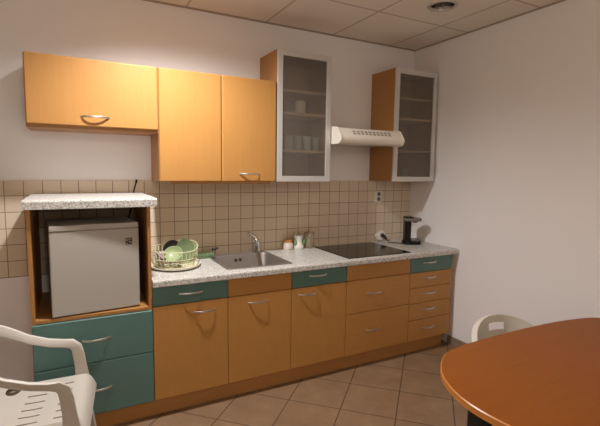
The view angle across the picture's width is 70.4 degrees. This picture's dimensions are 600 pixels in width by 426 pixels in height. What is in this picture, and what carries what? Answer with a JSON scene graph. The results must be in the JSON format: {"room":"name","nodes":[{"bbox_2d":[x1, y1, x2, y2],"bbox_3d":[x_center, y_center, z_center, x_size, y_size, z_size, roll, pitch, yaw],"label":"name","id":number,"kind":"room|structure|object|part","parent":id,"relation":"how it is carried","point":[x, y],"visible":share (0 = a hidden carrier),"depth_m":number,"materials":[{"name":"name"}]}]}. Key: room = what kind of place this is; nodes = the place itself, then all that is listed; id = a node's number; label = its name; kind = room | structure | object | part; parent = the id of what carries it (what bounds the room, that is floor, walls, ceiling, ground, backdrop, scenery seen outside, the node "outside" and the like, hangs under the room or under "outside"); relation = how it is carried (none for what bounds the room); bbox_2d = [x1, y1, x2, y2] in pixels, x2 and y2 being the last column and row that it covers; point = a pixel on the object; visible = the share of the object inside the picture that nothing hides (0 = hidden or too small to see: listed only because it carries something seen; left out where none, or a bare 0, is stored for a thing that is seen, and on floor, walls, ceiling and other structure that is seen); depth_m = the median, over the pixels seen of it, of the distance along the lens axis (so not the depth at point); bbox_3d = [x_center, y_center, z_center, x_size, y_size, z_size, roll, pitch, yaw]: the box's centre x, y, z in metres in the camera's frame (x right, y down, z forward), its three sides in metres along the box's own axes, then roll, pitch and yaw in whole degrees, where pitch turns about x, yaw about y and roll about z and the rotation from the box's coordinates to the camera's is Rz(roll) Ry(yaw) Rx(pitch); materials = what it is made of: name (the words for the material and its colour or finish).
{"room":"kitchen","nodes":[
{"label":"kitchen","id":0,"kind":"room"},
{"bbox_2d":[0,0,414,381],"bbox_3d":[-0.877,-0.189,3.094,4.500,2.689,0.100,-2,7,-28],"label":"wall","id":1,"kind":"structure","parent":0,"point":[137,32],"depth_m":2.80,"materials":[{"name":"paint"}]},
{"bbox_2d":[22,51,157,135],"bbox_3d":[-1.248,-0.696,2.581,0.696,0.397,0.356,-2,7,-28],"label":"upper cabinet","id":2,"kind":"object","parent":1,"relation":"attached to","point":[62,93],"visible":1,"depth_m":2.44,"materials":[{"name":"brown wood"}]},
{"bbox_3d":[-1.178,-0.553,2.451,0.153,0.010,0.034,-2,7,-28],"label":"handle","id":3,"kind":"part","parent":2,"relation":"part of","materials":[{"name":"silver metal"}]},
{"bbox_2d":[128,179,137,217],"bbox_3d":[-1.176,0.074,2.878,0.162,0.602,0.015,-3,7,-35],"label":"power cord","id":4,"kind":"object","parent":1,"relation":"attached to","point":[136,180],"visible":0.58,"depth_m":2.88,"materials":[{"name":"black plastic"}]},
{"bbox_2d":[0,181,409,278],"bbox_3d":[-0.856,0.065,3.071,4.300,0.595,0.008,-2,7,-28],"label":"backsplash","id":5,"kind":"structure","parent":1,"relation":"attached to","point":[221,216],"depth_m":3.24,"materials":[{"name":"tile"}]},
{"bbox_2d":[151,67,275,183],"bbox_3d":[-0.588,-0.563,2.947,0.800,0.717,0.356,-2,7,-28],"label":"upper cabinet","id":6,"kind":"object","parent":1,"relation":"attached to","point":[213,128],"visible":1,"depth_m":2.80,"materials":[{"name":"brown wood"}]},
{"bbox_3d":[-0.700,-0.552,2.733,0.398,0.699,0.018,-2,7,-28],"label":"door","id":7,"kind":"part","parent":6,"relation":"part of","materials":[{"name":"brown wood"}]},
{"bbox_3d":[-0.520,-0.207,2.899,0.690,0.020,0.015,-2,7,-28],"label":"light rail","id":8,"kind":"part","parent":6,"relation":"part of","materials":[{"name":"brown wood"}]},
{"bbox_3d":[-0.346,-0.566,2.920,0.395,0.699,0.018,-2,7,-28],"label":"door","id":9,"kind":"part","parent":6,"relation":"part of","materials":[{"name":"brown wood"}]},
{"bbox_3d":[-0.342,-0.269,2.928,0.153,0.010,0.034,-2,7,-28],"label":"handle","id":10,"kind":"part","parent":6,"relation":"part of","materials":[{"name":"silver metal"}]},
{"bbox_2d":[144,0,414,50],"bbox_3d":[-0.841,-1.418,2.909,4.278,0.006,0.024,-2,7,-28],"label":"trim","id":11,"kind":"structure","parent":1,"relation":"attached to","point":[154,1],"depth_m":3.23,"materials":[{"name":"beige"}]},
{"bbox_2d":[260,48,331,181],"bbox_3d":[-0.038,-0.708,3.243,0.445,0.927,0.324,-2,7,-28],"label":"upper cabinet","id":12,"kind":"object","parent":1,"relation":"attached to","point":[303,80],"visible":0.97,"depth_m":3.10,"materials":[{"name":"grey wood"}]},
{"bbox_3d":[0.033,-0.694,3.110,0.369,0.853,0.004,-2,7,-28],"label":"glass pane","id":13,"kind":"part","parent":12,"relation":"part of","materials":[{"name":"clear glass"}]},
{"bbox_2d":[330,126,404,147],"bbox_3d":[0.461,-0.606,3.441,0.608,0.133,0.458,-2,7,-28],"label":"range hood","id":14,"kind":"object","parent":1,"relation":"attached to","point":[349,137],"visible":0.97,"depth_m":3.25,"materials":[{"name":"white painted metal"}]},
{"bbox_3d":[0.428,-0.559,3.503,0.566,0.008,0.278,-2,7,-28],"label":"filter panel","id":15,"kind":"part","parent":14,"relation":"part of","materials":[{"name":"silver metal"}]},
{"bbox_2d":[374,191,382,201],"bbox_3d":[0.715,-0.150,3.872,0.088,0.100,0.015,-2,7,-28],"label":"wall socket","id":16,"kind":"object","parent":1,"relation":"attached to","point":[377,194],"visible":1,"depth_m":3.86,"materials":[{"name":"white plastic"}]},
{"bbox_2d":[369,67,437,181],"bbox_3d":[0.906,-0.746,3.743,0.460,0.927,0.324,-2,7,-28],"label":"upper cabinet","id":17,"kind":"object","parent":1,"relation":"attached to","point":[404,100],"visible":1,"depth_m":3.61,"materials":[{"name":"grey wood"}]},
{"bbox_3d":[0.978,-0.731,3.609,0.458,0.927,0.018,-2,7,-28],"label":"door","id":18,"kind":"part","parent":17,"relation":"part of","materials":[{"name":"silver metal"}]},
{"bbox_3d":[0.977,-0.732,3.610,0.384,0.853,0.004,-2,7,-28],"label":"glass pane","id":19,"kind":"part","parent":17,"relation":"part of","materials":[{"name":"clear glass"}]},
{"bbox_2d":[24,340,493,425],"bbox_3d":[0.256,1.432,1.075,4.500,0.100,5.000,-2,7,-28],"label":"floor","id":20,"kind":"structure","parent":0,"point":[406,389],"depth_m":2.73,"materials":[{"name":"tile"}]},
{"bbox_2d":[0,325,96,425],"bbox_3d":[-1.230,0.849,1.883,0.581,0.856,0.490,-2,6,-22],"label":"armchair","id":21,"kind":"object","parent":20,"relation":"on","point":[70,398],"visible":1,"depth_m":1.90,"materials":[{"name":"beige plastic"}]},
{"bbox_3d":[-1.458,1.062,2.014,0.189,0.399,0.077,0,6,-11],"label":"leg","id":22,"kind":"part","parent":21,"relation":"part of","materials":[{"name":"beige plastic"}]},
{"bbox_3d":[-1.143,0.710,1.656,0.509,0.382,0.035,-1,6,-21],"label":"armrest","id":23,"kind":"part","parent":21,"relation":"part of","materials":[{"name":"beige plastic"}]},
{"bbox_3d":[-1.313,0.665,2.076,0.509,0.382,0.035,-2,6,-23],"label":"armrest","id":24,"kind":"part","parent":21,"relation":"part of","materials":[{"name":"beige plastic"}]},
{"bbox_3d":[-1.173,0.895,1.911,0.443,0.110,0.474,-2,6,-22],"label":"seat","id":25,"kind":"part","parent":21,"relation":"part of","materials":[{"name":"beige plastic"}]},
{"bbox_3d":[-1.087,1.054,2.197,0.093,0.389,0.105,3,6,23],"label":"leg","id":26,"kind":"part","parent":21,"relation":"part of","materials":[{"name":"beige plastic"}]},
{"bbox_2d":[21,193,156,417],"bbox_3d":[-1.232,0.552,2.561,0.640,1.311,0.624,-2,7,-28],"label":"cabinet","id":27,"kind":"object","parent":20,"relation":"on","point":[118,349],"visible":0.78,"depth_m":2.36,"materials":[{"name":"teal wood"}]},
{"bbox_3d":[-1.504,0.526,2.436,0.018,1.148,0.581,-2,7,-28],"label":"panel","id":28,"kind":"part","parent":27,"relation":"part of","materials":[{"name":"brown wood"}]},
{"bbox_2d":[35,291,148,324],"bbox_3d":[-1.250,0.529,2.571,0.557,0.018,0.579,-2,7,-28],"label":"shelf","id":29,"kind":"object","parent":27,"relation":"attached to","point":[43,316],"depth_m":2.34,"materials":[{"name":"brown wood"}]},
{"bbox_3d":[-1.113,0.692,2.325,0.590,0.245,0.018,-2,7,-28],"label":"drawer","id":30,"kind":"part","parent":27,"relation":"part of","materials":[{"name":"teal wood"}]},
{"bbox_2d":[46,216,139,317],"bbox_3d":[-1.200,0.285,2.464,0.439,0.489,0.376,-3,7,-32],"label":"mini fridge","id":31,"kind":"object","parent":27,"relation":"on","point":[93,262],"visible":1,"depth_m":2.31,"materials":[{"name":"grey metal"}]},
{"bbox_3d":[-1.108,0.073,2.301,0.439,0.030,0.044,-3,7,-32],"label":"trim","id":32,"kind":"part","parent":31,"relation":"part of","materials":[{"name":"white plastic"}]},
{"bbox_3d":[-1.117,0.965,2.353,0.590,0.299,0.018,-2,7,-28],"label":"drawer","id":33,"kind":"part","parent":27,"relation":"part of","materials":[{"name":"teal wood"}]},
{"bbox_3d":[-1.103,0.688,2.306,0.142,0.010,0.029,-2,7,-28],"label":"handle","id":34,"kind":"part","parent":27,"relation":"part of","materials":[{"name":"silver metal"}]},
{"bbox_3d":[-1.107,0.969,2.334,0.142,0.010,0.029,-2,7,-28],"label":"handle","id":35,"kind":"part","parent":27,"relation":"part of","materials":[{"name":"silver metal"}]},
{"bbox_3d":[-0.996,0.506,2.704,0.018,1.148,0.581,-2,7,-28],"label":"panel","id":36,"kind":"part","parent":27,"relation":"part of","materials":[{"name":"brown wood"}]},
{"bbox_2d":[152,280,227,400],"bbox_3d":[-0.783,0.789,2.825,0.448,0.799,0.621,-2,7,-28],"label":"base cabinet","id":37,"kind":"object","parent":20,"relation":"on","point":[190,321],"visible":0.74,"depth_m":2.56,"materials":[{"name":"brown wood"}]},
{"bbox_3d":[-0.650,0.475,2.549,0.446,0.114,0.018,-2,7,-28],"label":"drawer","id":38,"kind":"part","parent":37,"relation":"part of","materials":[{"name":"teal wood"}]},
{"bbox_3d":[-0.644,0.476,2.528,0.142,0.010,0.029,-2,7,-28],"label":"handle","id":39,"kind":"part","parent":37,"relation":"part of","materials":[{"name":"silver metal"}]},
{"bbox_3d":[-0.575,0.594,2.578,0.142,0.010,0.029,-2,7,-28],"label":"handle","id":40,"kind":"part","parent":37,"relation":"part of","materials":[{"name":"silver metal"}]},
{"bbox_2d":[227,273,291,382],"bbox_3d":[-0.389,0.773,3.034,0.443,0.799,0.621,-2,7,-28],"label":"base cabinet","id":41,"kind":"object","parent":20,"relation":"on","point":[259,307],"visible":0.69,"depth_m":2.77,"materials":[{"name":"brown wood"}]},
{"bbox_3d":[-0.263,0.575,2.742,0.142,0.010,0.029,-2,7,-28],"label":"handle","id":42,"kind":"part","parent":41,"relation":"part of","materials":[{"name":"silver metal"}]},
{"bbox_3d":[-0.255,0.459,2.757,0.441,0.114,0.018,-2,7,-28],"label":"panel","id":43,"kind":"part","parent":41,"relation":"part of","materials":[{"name":"brown wood"}]},
{"bbox_2d":[95,335,440,425],"bbox_3d":[-0.098,1.127,2.972,2.960,0.115,0.015,-2,7,-28],"label":"plinth","id":44,"kind":"object","parent":20,"relation":"on","point":[118,416],"visible":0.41,"depth_m":2.84,"materials":[{"name":"brown wood"}]},
{"bbox_2d":[290,266,346,368],"bbox_3d":[0.004,0.758,3.242,0.443,0.799,0.621,-2,7,-28],"label":"base cabinet","id":45,"kind":"object","parent":20,"relation":"on","point":[318,297],"visible":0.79,"depth_m":2.98,"materials":[{"name":"brown wood"}]},
{"bbox_3d":[0.130,0.431,2.936,0.142,0.010,0.029,-2,7,-28],"label":"handle","id":46,"kind":"part","parent":45,"relation":"part of","materials":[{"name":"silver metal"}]},
{"bbox_3d":[0.138,0.444,2.965,0.442,0.114,0.018,-2,7,-28],"label":"drawer","id":47,"kind":"part","parent":45,"relation":"part of","materials":[{"name":"teal wood"}]},
{"bbox_2d":[345,259,409,356],"bbox_3d":[0.465,0.739,3.486,0.598,0.799,0.621,-2,7,-28],"label":"base cabinet","id":48,"kind":"object","parent":20,"relation":"on","point":[377,294],"visible":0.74,"depth_m":3.22,"materials":[{"name":"brown wood"}]},
{"bbox_3d":[0.593,0.890,3.257,0.597,0.313,0.018,-2,7,-28],"label":"drawer","id":49,"kind":"part","parent":48,"relation":"part of","materials":[{"name":"brown wood"}]},
{"bbox_3d":[0.599,0.425,3.210,0.597,0.114,0.018,-2,7,-28],"label":"panel","id":50,"kind":"part","parent":48,"relation":"part of","materials":[{"name":"brown wood"}]},
{"bbox_3d":[0.597,0.608,3.228,0.597,0.247,0.018,-2,7,-28],"label":"drawer","id":51,"kind":"part","parent":48,"relation":"part of","materials":[{"name":"brown wood"}]},
{"bbox_2d":[407,255,451,341],"bbox_3d":[0.956,0.720,3.746,0.510,0.799,0.621,-2,7,-28],"label":"base cabinet","id":52,"kind":"object","parent":20,"relation":"on","point":[430,277],"visible":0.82,"depth_m":3.47,"materials":[{"name":"brown wood"}]},
{"bbox_2d":[152,239,458,287],"bbox_3d":[0.104,0.335,3.254,2.450,0.040,0.621,-2,7,-28],"label":"countertop","id":53,"kind":"structure","parent":52,"relation":"on","point":[308,258],"depth_m":2.98,"materials":[{"name":"stone"}]},
{"bbox_2d":[151,258,200,270],"bbox_3d":[-0.833,0.336,2.810,0.344,0.021,0.416,-2,7,-28],"label":"drip tray","id":54,"kind":"object","parent":53,"relation":"on","point":[197,262],"visible":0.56,"depth_m":2.75,"materials":[{"name":"beige plastic"}]},
{"bbox_2d":[151,240,197,268],"bbox_3d":[-0.832,0.266,2.803,0.310,0.136,0.376,-2,7,-28],"label":"dish rack","id":55,"kind":"object","parent":54,"relation":"on","point":[190,261],"visible":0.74,"depth_m":2.71,"materials":[{"name":"beige plastic"}]},
{"bbox_2d":[154,249,165,265],"bbox_3d":[-0.891,0.286,2.714,0.070,0.112,0.168,-2,7,-28],"label":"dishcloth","id":56,"kind":"object","parent":55,"relation":"in","point":[157,254],"visible":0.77,"depth_m":2.68,"materials":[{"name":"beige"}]},
{"bbox_2d":[163,240,177,250],"bbox_3d":[-0.852,0.250,2.846,0.140,0.138,0.038,-5,8,-44],"label":"plate","id":57,"kind":"object","parent":55,"relation":"in","point":[170,243],"visible":0.38,"depth_m":2.84,"materials":[{"name":"black ceramic"}]},
{"bbox_2d":[165,246,181,260],"bbox_3d":[-0.813,0.261,2.723,0.120,0.087,0.091,0,6,-6],"label":"bowl","id":58,"kind":"object","parent":55,"relation":"in","point":[173,249],"visible":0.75,"depth_m":2.75,"materials":[{"name":"green plastic"}]},
{"bbox_2d":[177,239,194,261],"bbox_3d":[-0.770,0.249,2.856,0.044,0.153,0.156,5,7,38],"label":"plate","id":59,"kind":"object","parent":55,"relation":"in","point":[186,245],"visible":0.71,"depth_m":2.87,"materials":[{"name":"green ceramic"}]},
{"bbox_2d":[193,252,213,258],"bbox_3d":[-0.711,0.309,3.074,0.170,0.025,0.124,-2,7,-28],"label":"tray","id":60,"kind":"object","parent":53,"relation":"on","point":[201,255],"visible":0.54,"depth_m":3.06,"materials":[{"name":"green plastic"}]},
{"bbox_2d":[210,251,291,269],"bbox_3d":[-0.368,0.404,3.031,0.470,0.154,0.495,-2,7,-28],"label":"sink","id":61,"kind":"object","parent":53,"relation":"in","point":[232,261],"visible":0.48,"depth_m":3.18,"materials":[{"name":"silver metal"}]},
{"bbox_2d":[247,232,260,252],"bbox_3d":[-0.331,0.227,3.207,0.103,0.164,0.181,-1,6,-21],"label":"mixer tap","id":62,"kind":"object","parent":53,"relation":"on","point":[255,240],"visible":1,"depth_m":3.25,"materials":[{"name":"silver metal"}]},
{"bbox_3d":[-0.361,0.174,3.260,0.087,0.071,0.029,-1,6,-14],"label":"lever","id":63,"kind":"part","parent":62,"relation":"part of","materials":[{"name":"silver metal"}]},
{"bbox_3d":[-0.338,0.226,3.187,0.028,0.088,0.158,1,6,3],"label":"spout","id":64,"kind":"part","parent":62,"relation":"part of","materials":[{"name":"silver metal"}]},
{"bbox_2d":[283,239,292,249],"bbox_3d":[-0.096,0.256,3.430,0.080,0.077,0.080,-2,7,-28],"label":"jar","id":65,"kind":"object","parent":53,"relation":"on","point":[287,245],"visible":1,"depth_m":3.40,"materials":[{"name":"beige"}]},
{"bbox_2d":[293,234,304,248],"bbox_3d":[-0.013,0.235,3.472,0.104,0.112,0.092,-2,7,-28],"label":"storage jar","id":66,"kind":"object","parent":53,"relation":"on","point":[299,243],"visible":0.96,"depth_m":3.44,"materials":[{"name":"white ceramic"}]},
{"bbox_2d":[314,242,410,258],"bbox_3d":[0.499,0.297,3.456,0.596,0.005,0.516,-2,7,-28],"label":"cooktop","id":67,"kind":"object","parent":53,"relation":"in","point":[367,249],"visible":1,"depth_m":3.42,"materials":[{"name":"black glass"}]},
{"bbox_2d":[375,231,385,239],"bbox_3d":[0.733,0.205,3.878,0.097,0.095,0.068,-2,7,-28],"label":"plug adapter","id":68,"kind":"object","parent":53,"relation":"on","point":[378,234],"visible":0.83,"depth_m":3.85,"materials":[{"name":"white plastic"}]},
{"bbox_2d":[381,234,401,243],"bbox_3d":[0.821,0.230,3.793,0.202,0.074,0.056,4,7,29],"label":"power cord","id":69,"kind":"object","parent":68,"relation":"attached to","point":[382,235],"visible":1,"depth_m":3.81,"materials":[{"name":"black plastic"}]},
{"bbox_2d":[401,216,421,244],"bbox_3d":[0.988,0.153,3.769,0.160,0.242,0.120,1,6,0],"label":"coffee maker","id":70,"kind":"object","parent":53,"relation":"on","point":[407,240],"visible":1,"depth_m":3.72,"materials":[{"name":"black plastic"}]},
{"bbox_3d":[0.949,0.156,3.769,0.054,0.175,0.104,1,6,0],"label":"water tank","id":71,"kind":"part","parent":70,"relation":"part of","materials":[{"name":"black plastic"}]},
{"bbox_3d":[1.060,0.943,3.511,0.456,0.168,0.018,-2,7,-28],"label":"drawer","id":72,"kind":"part","parent":52,"relation":"part of","materials":[{"name":"brown wood"}]},
{"bbox_3d":[1.062,0.789,3.496,0.456,0.136,0.018,-2,7,-28],"label":"drawer","id":73,"kind":"part","parent":52,"relation":"part of","materials":[{"name":"brown wood"}]},
{"bbox_3d":[1.063,0.657,3.482,0.456,0.123,0.018,-2,7,-28],"label":"drawer","id":74,"kind":"part","parent":52,"relation":"part of","materials":[{"name":"brown wood"}]},
{"bbox_3d":[1.065,0.532,3.470,0.456,0.121,0.018,-2,7,-28],"label":"drawer","id":75,"kind":"part","parent":52,"relation":"part of","materials":[{"name":"brown wood"}]},
{"bbox_3d":[1.067,0.409,3.458,0.456,0.120,0.018,-2,7,-28],"label":"drawer","id":76,"kind":"part","parent":52,"relation":"part of","materials":[{"name":"teal wood"}]},
{"bbox_2d":[471,314,533,341],"bbox_3d":[1.123,0.929,2.166,0.524,0.711,0.470,-1,6,-14],"label":"plastic chair","id":77,"kind":"object","parent":20,"relation":"on","point":[480,330],"visible":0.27,"depth_m":2.32,"materials":[{"name":"beige plastic"}]},
{"bbox_2d":[440,318,599,425],"bbox_3d":[1.179,0.960,1.688,1.402,0.740,0.796,-2,7,-28],"label":"conference table","id":78,"kind":"object","parent":20,"relation":"on","point":[548,374],"visible":1,"depth_m":1.56,"materials":[{"name":"brown wood"}]},
{"bbox_3d":[0.666,0.969,1.603,0.068,0.701,0.068,-2,7,-28],"label":"leg","id":79,"kind":"part","parent":78,"relation":"part of","materials":[{"name":"black metal"}]},
{"bbox_2d":[155,0,558,49],"bbox_3d":[0.289,-1.194,0.813,4.300,0.001,4.808,-2,7,-28],"label":"ceiling","id":80,"kind":"structure","parent":0,"point":[409,24],"depth_m":3.04,"materials":[{"name":"tile"}]},
{"bbox_2d":[427,0,458,11],"bbox_3d":[0.958,-1.437,2.847,0.200,0.107,0.200,-2,7,-28],"label":"recessed light","id":81,"kind":"object","parent":80,"relation":"in","point":[441,5],"visible":0.98,"depth_m":2.87,"materials":[{"name":"white metal"}]},
{"bbox_2d":[409,0,599,342],"bbox_3d":[2.239,-0.029,1.923,0.100,2.689,4.908,-2,7,-28],"label":"wall","id":82,"kind":"structure","parent":0,"point":[514,188],"depth_m":3.05,"materials":[{"name":"paint"}]},
{"bbox_2d":[447,335,467,346],"bbox_3d":[2.279,1.296,1.830,0.010,0.072,4.255,-2,7,-28],"label":"baseboard","id":83,"kind":"structure","parent":82,"relation":"attached to","point":[451,340],"depth_m":3.62,"materials":[{"name":"tile"}]},
{"bbox_2d":[415,0,565,50],"bbox_3d":[2.179,-1.266,1.814,0.022,0.006,4.808,-2,7,-28],"label":"trim","id":84,"kind":"structure","parent":82,"relation":"attached to","point":[559,1],"depth_m":3.16,"materials":[{"name":"beige"}]}
]}

